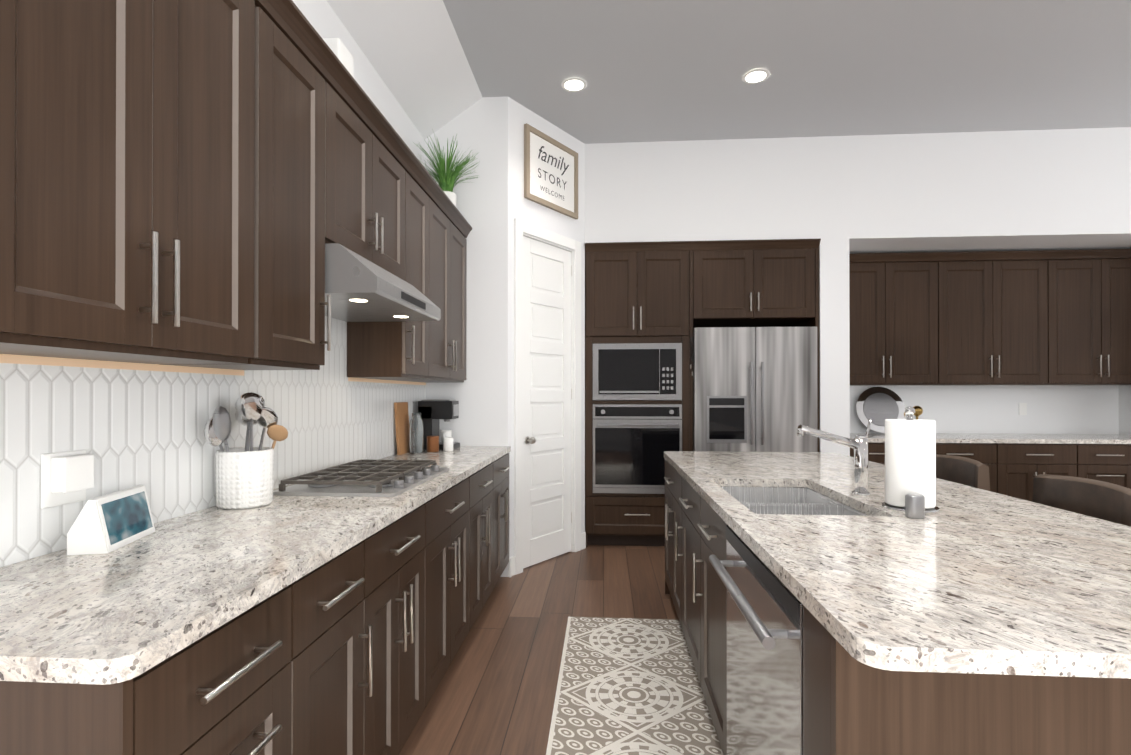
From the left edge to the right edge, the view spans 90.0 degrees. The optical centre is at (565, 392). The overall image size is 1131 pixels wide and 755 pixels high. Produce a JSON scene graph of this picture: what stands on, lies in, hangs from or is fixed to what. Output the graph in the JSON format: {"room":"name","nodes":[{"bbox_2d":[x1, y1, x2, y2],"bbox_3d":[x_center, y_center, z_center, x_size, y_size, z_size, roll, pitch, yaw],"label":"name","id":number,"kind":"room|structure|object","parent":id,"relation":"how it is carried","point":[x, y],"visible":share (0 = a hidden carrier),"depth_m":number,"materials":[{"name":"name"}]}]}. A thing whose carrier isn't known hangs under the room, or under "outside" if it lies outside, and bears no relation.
{"room":"kitchen","nodes":[
{"label":"kitchen","id":0,"kind":"room"},
{"bbox_2d":[292,0,424,165],"bbox_3d":[-1.313,-0.280,1.275,0.120,3.250,9.660,0,0,4],"label":"wall","id":1,"kind":"structure","parent":0,"point":[322,18],"depth_m":3.19,"materials":[{"name":"white paint"}]},
{"bbox_2d":[0,0,31,351],"bbox_3d":[-1.125,-0.660,0.723,0.308,1.145,0.536,0,0,4],"label":"upper cabinet","id":2,"kind":"object","parent":1,"relation":"attached to","point":[15,15],"depth_m":0.99,"materials":[{"name":"brown wood"}]},
{"bbox_2d":[0,0,267,367],"bbox_3d":[-1.088,-0.658,1.260,0.308,1.145,0.844,0,0,4],"label":"upper cabinet","id":3,"kind":"object","parent":1,"relation":"attached to","point":[195,183],"depth_m":1.27,"materials":[{"name":"brown wood"}]},
{"bbox_2d":[0,316,425,566],"bbox_3d":[-1.178,-0.095,2.275,0.012,0.972,3.875,0,0,4],"label":"tile backsplash","id":4,"kind":"structure","parent":1,"relation":"attached to","point":[128,424],"depth_m":1.69,"materials":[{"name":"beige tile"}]},
{"bbox_2d":[40,449,93,508],"bbox_3d":[-1.214,0.210,1.389,0.042,0.130,0.115,0,0,4],"label":"plug","id":5,"kind":"object","parent":4,"relation":"attached to","point":[67,477],"visible":1,"depth_m":1.36,"materials":[{"name":"white plastic"}]},
{"bbox_2d":[218,0,339,369],"bbox_3d":[-1.043,-0.656,1.914,0.308,1.145,0.488,0,0,4],"label":"upper cabinet","id":6,"kind":"object","parent":1,"relation":"attached to","point":[304,78],"depth_m":1.90,"materials":[{"name":"brown wood"}]},
{"bbox_2d":[340,68,383,268],"bbox_3d":[-1.014,-0.889,2.325,0.308,0.676,0.489,0,0,4],"label":"upper cabinet","id":7,"kind":"object","parent":1,"relation":"attached to","point":[361,127],"depth_m":2.38,"materials":[{"name":"brown wood"}]},
{"bbox_2d":[322,38,353,77],"bbox_3d":[-0.982,-1.339,2.379,0.130,0.224,0.140,0,0,4],"label":"sensor","id":8,"kind":"object","parent":7,"relation":"on","point":[340,50],"visible":0.27,"depth_m":2.33,"materials":[{"name":"white plastic"}]},
{"bbox_2d":[347,144,435,382],"bbox_3d":[-0.961,-0.651,3.101,0.308,1.145,0.543,0,0,4],"label":"upper cabinet","id":9,"kind":"object","parent":1,"relation":"attached to","point":[391,350],"depth_m":2.96,"materials":[{"name":"brown wood"}]},
{"bbox_2d":[325,243,440,321],"bbox_3d":[-0.908,-0.457,2.494,0.496,0.184,0.808,0,0,4],"label":"range hood","id":10,"kind":"object","parent":9,"relation":"attached to","point":[358,288],"visible":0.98,"depth_m":2.25,"materials":[{"name":"silver metal"}]},
{"bbox_2d":[384,124,399,277],"bbox_3d":[-0.991,-0.887,2.664,0.308,0.676,0.488,0,0,4],"label":"upper cabinet","id":11,"kind":"object","parent":1,"relation":"attached to","point":[391,141],"depth_m":2.72,"materials":[{"name":"brown wood"}]},
{"bbox_2d":[436,188,467,382],"bbox_3d":[-0.919,-0.649,3.706,0.308,1.145,0.976,0,0,4],"label":"upper cabinet","id":12,"kind":"object","parent":1,"relation":"attached to","point":[451,230],"depth_m":3.75,"materials":[{"name":"brown wood"}]},
{"bbox_2d":[413,129,477,206],"bbox_3d":[-0.822,-1.517,3.956,0.452,0.592,0.443,0,0,4],"label":"plant","id":13,"kind":"object","parent":12,"relation":"on","point":[447,178],"visible":0.77,"depth_m":3.90,"materials":[{"name":"green plant"}]},
{"bbox_2d":[425,97,584,576],"bbox_3d":[-0.439,-0.413,4.608,1.164,3.540,0.880,0,0,4],"label":"wall","id":14,"kind":"structure","parent":0,"point":[492,203],"depth_m":4.18,"materials":[{"name":"white paint"}]},
{"bbox_2d":[508,532,585,576],"bbox_3d":[0.991,1.287,4.468,2.781,0.140,0.840,0,0,4],"label":"baseboard","id":15,"kind":"structure","parent":14,"relation":"attached to","point":[511,567],"depth_m":4.19,"materials":[{"name":"white paint"}]},
{"bbox_2d":[523,236,571,567],"bbox_3d":[-0.153,0.074,4.569,0.388,2.543,0.557,0,0,4],"label":"pantry door","id":16,"kind":"structure","parent":14,"relation":"in","point":[547,398],"depth_m":4.55,"materials":[{"name":"white paint"}]},
{"bbox_2d":[514,218,580,574],"bbox_3d":[-0.164,0.030,4.576,0.120,2.655,0.839,0,0,37],"label":"door frame","id":17,"kind":"structure","parent":14,"relation":"attached to","point":[521,227],"depth_m":4.37,"materials":[{"name":"white paint"}]},
{"bbox_2d":[524,123,577,218],"bbox_3d":[-0.103,-1.763,4.567,0.028,0.560,0.670,0,0,37],"label":"family sign","id":18,"kind":"object","parent":14,"relation":"attached to","point":[550,173],"visible":1,"depth_m":4.54,"materials":[{"name":"white"}]},
{"bbox_2d":[399,545,678,754],"bbox_3d":[3.033,1.373,0.918,9.000,0.060,9.960,0,0,4],"label":"floor","id":19,"kind":"structure","parent":0,"point":[494,693],"depth_m":3.03,"materials":[{"name":"brown wood"}]},
{"bbox_2d":[0,562,319,754],"bbox_3d":[-0.938,0.882,1.103,0.628,0.924,0.523,0,0,4],"label":"base cabinet","id":20,"kind":"object","parent":19,"relation":"on","point":[310,625],"depth_m":1.00,"materials":[{"name":"brown wood"}]},
{"bbox_2d":[0,446,510,689],"bbox_3d":[-0.836,0.408,2.505,0.638,0.036,3.356,0,0,4],"label":"countertop","id":21,"kind":"structure","parent":20,"relation":"on","point":[88,619],"depth_m":1.18,"materials":[{"name":"white stone"}]},
{"bbox_2d":[67,485,154,554],"bbox_3d":[-1.156,0.320,1.451,0.086,0.130,0.220,0,0,-11],"label":"smart display","id":22,"kind":"object","parent":21,"relation":"on","point":[107,523],"visible":1,"depth_m":1.39,"materials":[{"name":"white plastic"}]},
{"bbox_2d":[204,392,287,509],"bbox_3d":[-1.101,0.193,1.954,0.176,0.388,0.265,0,0,4],"label":"utensil crock","id":23,"kind":"object","parent":21,"relation":"on","point":[244,476],"visible":1,"depth_m":1.88,"materials":[{"name":"white ceramic"}]},
{"bbox_2d":[273,459,448,496],"bbox_3d":[-0.851,0.363,2.493,0.485,0.052,0.760,0,0,4],"label":"cooktop","id":24,"kind":"object","parent":21,"relation":"in","point":[369,478],"visible":1,"depth_m":2.27,"materials":[{"name":"silver metal"}]},
{"bbox_2d":[394,402,408,454],"bbox_3d":[-1.054,0.228,3.661,0.040,0.330,0.200,0,0,4],"label":"cutting board","id":25,"kind":"object","parent":21,"relation":"on","point":[402,422],"visible":0.93,"depth_m":3.62,"materials":[{"name":"brown wood"}]},
{"bbox_2d":[409,413,452,453],"bbox_3d":[-0.888,0.264,3.746,0.296,0.260,0.092,0,0,-35],"label":"canister set","id":26,"kind":"object","parent":21,"relation":"on","point":[416,434],"visible":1,"depth_m":3.66,"materials":[{"name":"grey metal"}]},
{"bbox_2d":[418,399,459,449],"bbox_3d":[-0.890,0.222,3.990,0.250,0.345,0.180,0,0,4],"label":"coffee maker","id":27,"kind":"object","parent":21,"relation":"on","point":[432,411],"visible":0.77,"depth_m":3.90,"materials":[{"name":"black plastic"}]},
{"bbox_2d":[441,430,451,442],"bbox_3d":[-0.841,0.308,3.971,0.076,0.087,0.107,0,0,4],"label":"coffee mug","id":28,"kind":"object","parent":27,"relation":"on","point":[446,433],"visible":0.62,"depth_m":3.96,"materials":[{"name":"white ceramic"}]},
{"bbox_2d":[320,526,379,754],"bbox_3d":[-0.909,0.884,1.515,0.628,0.924,0.456,0,0,4],"label":"base cabinet","id":29,"kind":"object","parent":19,"relation":"on","point":[349,577],"depth_m":1.56,"materials":[{"name":"brown wood"}]},
{"bbox_2d":[380,494,435,754],"bbox_3d":[-0.879,0.885,1.946,0.628,0.924,0.712,0,0,4],"label":"base cabinet","id":30,"kind":"object","parent":19,"relation":"on","point":[408,542],"depth_m":1.99,"materials":[{"name":"brown wood"}]},
{"bbox_2d":[436,470,475,688],"bbox_3d":[-0.835,0.888,2.588,0.628,0.924,0.878,0,0,4],"label":"base cabinet","id":31,"kind":"object","parent":19,"relation":"on","point":[455,504],"depth_m":2.60,"materials":[{"name":"brown wood"}]},
{"bbox_2d":[476,458,499,618],"bbox_3d":[-0.789,0.890,3.259,0.628,0.924,0.772,0,0,4],"label":"base cabinet","id":32,"kind":"object","parent":19,"relation":"on","point":[488,476],"depth_m":3.37,"materials":[{"name":"brown wood"}]},
{"bbox_2d":[500,450,510,576],"bbox_3d":[-0.749,0.893,3.835,0.628,0.924,0.687,0,0,4],"label":"base cabinet","id":33,"kind":"object","parent":19,"relation":"on","point":[504,458],"depth_m":3.91,"materials":[{"name":"brown wood"}]},
{"bbox_2d":[546,617,722,754],"bbox_3d":[0.214,1.340,1.203,0.694,0.008,4.340,0,0,4],"label":"rug","id":34,"kind":"object","parent":19,"relation":"on","point":[628,686],"visible":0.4,"depth_m":2.51,"materials":[{"name":"beige fabric"}]},
{"bbox_2d":[693,327,816,451],"bbox_3d":[1.645,0.396,5.212,1.020,1.903,0.943,0,0,4],"label":"refrigerator","id":35,"kind":"object","parent":19,"relation":"on","point":[754,389],"visible":0.62,"depth_m":4.80,"materials":[{"name":"silver metal"}]},
{"bbox_2d":[664,459,1130,754],"bbox_3d":[1.058,0.887,2.355,1.119,0.924,2.814,0,0,4],"label":"kitchen island","id":36,"kind":"object","parent":19,"relation":"on","point":[773,677],"depth_m":1.12,"materials":[{"name":"brown wood"}]},
{"bbox_2d":[664,451,1130,682],"bbox_3d":[1.113,0.407,2.290,1.120,0.036,2.956,0,0,4],"label":"island countertop","id":37,"kind":"structure","parent":36,"relation":"on","point":[992,585],"depth_m":1.22,"materials":[{"name":"white stone"}]},
{"bbox_2d":[724,483,871,514],"bbox_3d":[0.844,0.524,2.170,0.455,0.224,0.795,0,0,4],"label":"sink","id":38,"kind":"object","parent":37,"relation":"in","point":[762,496],"depth_m":2.54,"materials":[{"name":"silver metal"}]},
{"bbox_2d":[797,418,871,496],"bbox_3d":[1.010,0.242,2.112,0.310,0.291,0.115,0,0,4],"label":"faucet","id":39,"kind":"object","parent":37,"relation":"on","point":[858,444],"visible":1,"depth_m":2.10,"materials":[{"name":"silver metal"}]},
{"bbox_2d":[882,406,939,514],"bbox_3d":[1.139,0.216,1.870,0.164,0.341,0.164,0,0,4],"label":"paper towel holder","id":40,"kind":"object","parent":37,"relation":"on","point":[910,454],"visible":0.88,"depth_m":1.81,"materials":[{"name":"white paper"}]},
{"bbox_2d":[905,493,924,518],"bbox_3d":[1.080,0.350,1.748,0.052,0.072,0.052,0,0,4],"label":"cup","id":41,"kind":"object","parent":37,"relation":"on","point":[914,505],"visible":0.98,"depth_m":1.73,"materials":[{"name":"silver metal"}]},
{"bbox_2d":[936,454,989,490],"bbox_3d":[1.938,0.852,3.121,0.541,1.001,0.470,0,0,4],"label":"counter stool","id":42,"kind":"object","parent":19,"relation":"on","point":[965,471],"visible":0.06,"depth_m":3.05,"materials":[{"name":"brown leather"}]},
{"bbox_2d":[850,433,1130,501],"bbox_3d":[3.876,0.880,5.176,2.866,0.960,0.744,0,0,4],"label":"base cabinet","id":43,"kind":"object","parent":19,"relation":"on","point":[1016,464],"visible":0.27,"depth_m":4.84,"materials":[{"name":"brown wood"}]},
{"bbox_2d":[856,387,904,432],"bbox_3d":[3.081,0.168,5.529,0.460,0.449,0.123,0,0,4],"label":"tray","id":44,"kind":"object","parent":43,"relation":"on","point":[878,405],"visible":0.79,"depth_m":5.52,"materials":[{"name":"white ceramic"}]},
{"bbox_2d":[913,406,922,418],"bbox_3d":[3.375,0.263,5.429,0.100,0.274,0.097,0,0,4],"label":"finial","id":45,"kind":"object","parent":43,"relation":"on","point":[918,410],"visible":0.62,"depth_m":5.39,"materials":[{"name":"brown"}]},
{"bbox_2d":[1032,474,1130,526],"bbox_3d":[1.880,0.849,2.283,0.541,1.001,0.470,0,0,4],"label":"counter stool","id":46,"kind":"object","parent":19,"relation":"on","point":[1107,501],"visible":0.08,"depth_m":2.27,"materials":[{"name":"brown leather"}]},
{"bbox_2d":[593,343,681,399],"bbox_3d":[0.638,-0.181,5.133,0.773,0.494,0.472,0,0,4],"label":"microwave","id":47,"kind":"object","parent":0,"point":[637,371],"visible":1,"depth_m":4.93,"materials":[{"name":"silver metal"}]},
{"bbox_2d":[593,404,681,493],"bbox_3d":[0.641,0.492,5.173,0.773,0.775,0.646,0,0,4],"label":"wall oven","id":48,"kind":"object","parent":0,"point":[632,443],"visible":0.9,"depth_m":4.92,"materials":[{"name":"black glass"}]},
{"bbox_2d":[326,0,1130,143],"bbox_3d":[2.976,-2.086,0.985,8.720,0.380,9.660,0,0,4],"label":"ceiling","id":49,"kind":"structure","parent":0,"point":[658,70],"depth_m":3.72,"materials":[{"name":"grey paint"}]},
{"bbox_2d":[561,78,586,91],"bbox_3d":[0.061,-2.180,4.009,0.184,0.006,0.184,0,0,4],"label":"recessed light","id":50,"kind":"object","parent":49,"relation":"in","point":[573,84],"visible":1,"depth_m":4.00,"materials":[{"name":"white paint"}]},
{"bbox_2d":[742,69,769,83],"bbox_3d":[1.314,-2.180,3.903,0.184,0.006,0.184,0,0,4],"label":"recessed light","id":51,"kind":"object","parent":49,"relation":"in","point":[755,76],"visible":1,"depth_m":3.90,"materials":[{"name":"white paint"}]},
{"bbox_2d":[585,127,1130,455],"bbox_3d":[3.863,-0.410,5.178,7.530,3.540,0.960,0,0,4],"label":"wall","id":52,"kind":"structure","parent":0,"point":[842,198],"depth_m":4.82,"materials":[{"name":"white paint"}]},
{"bbox_2d":[677,239,820,330],"bbox_3d":[1.649,-0.971,5.286,1.052,0.662,0.846,0,0,4],"label":"upper cabinet","id":53,"kind":"object","parent":52,"relation":"attached to","point":[772,282],"depth_m":4.87,"materials":[{"name":"brown wood"}]},
{"bbox_2d":[690,337,692,375],"bbox_3d":[1.090,-0.314,4.892,0.022,0.335,0.011,0,0,4],"label":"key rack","id":54,"kind":"object","parent":53,"relation":"attached to","point":[691,348],"visible":1,"depth_m":4.89,"materials":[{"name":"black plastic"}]},
{"bbox_2d":[849,249,1130,385],"bbox_3d":[3.902,-0.676,5.339,2.805,1.212,0.426,0,0,4],"label":"upper cabinet","id":55,"kind":"object","parent":52,"relation":"attached to","point":[1048,317],"visible":0.92,"depth_m":5.17,"materials":[{"name":"brown wood"}]},
{"bbox_2d":[1019,403,1026,414],"bbox_3d":[4.458,0.161,5.512,0.070,0.120,0.006,0,0,4],"label":"outlet","id":56,"kind":"object","parent":52,"relation":"attached to","point":[1022,408],"visible":1,"depth_m":5.51,"materials":[{"name":"white plastic"}]}
]}

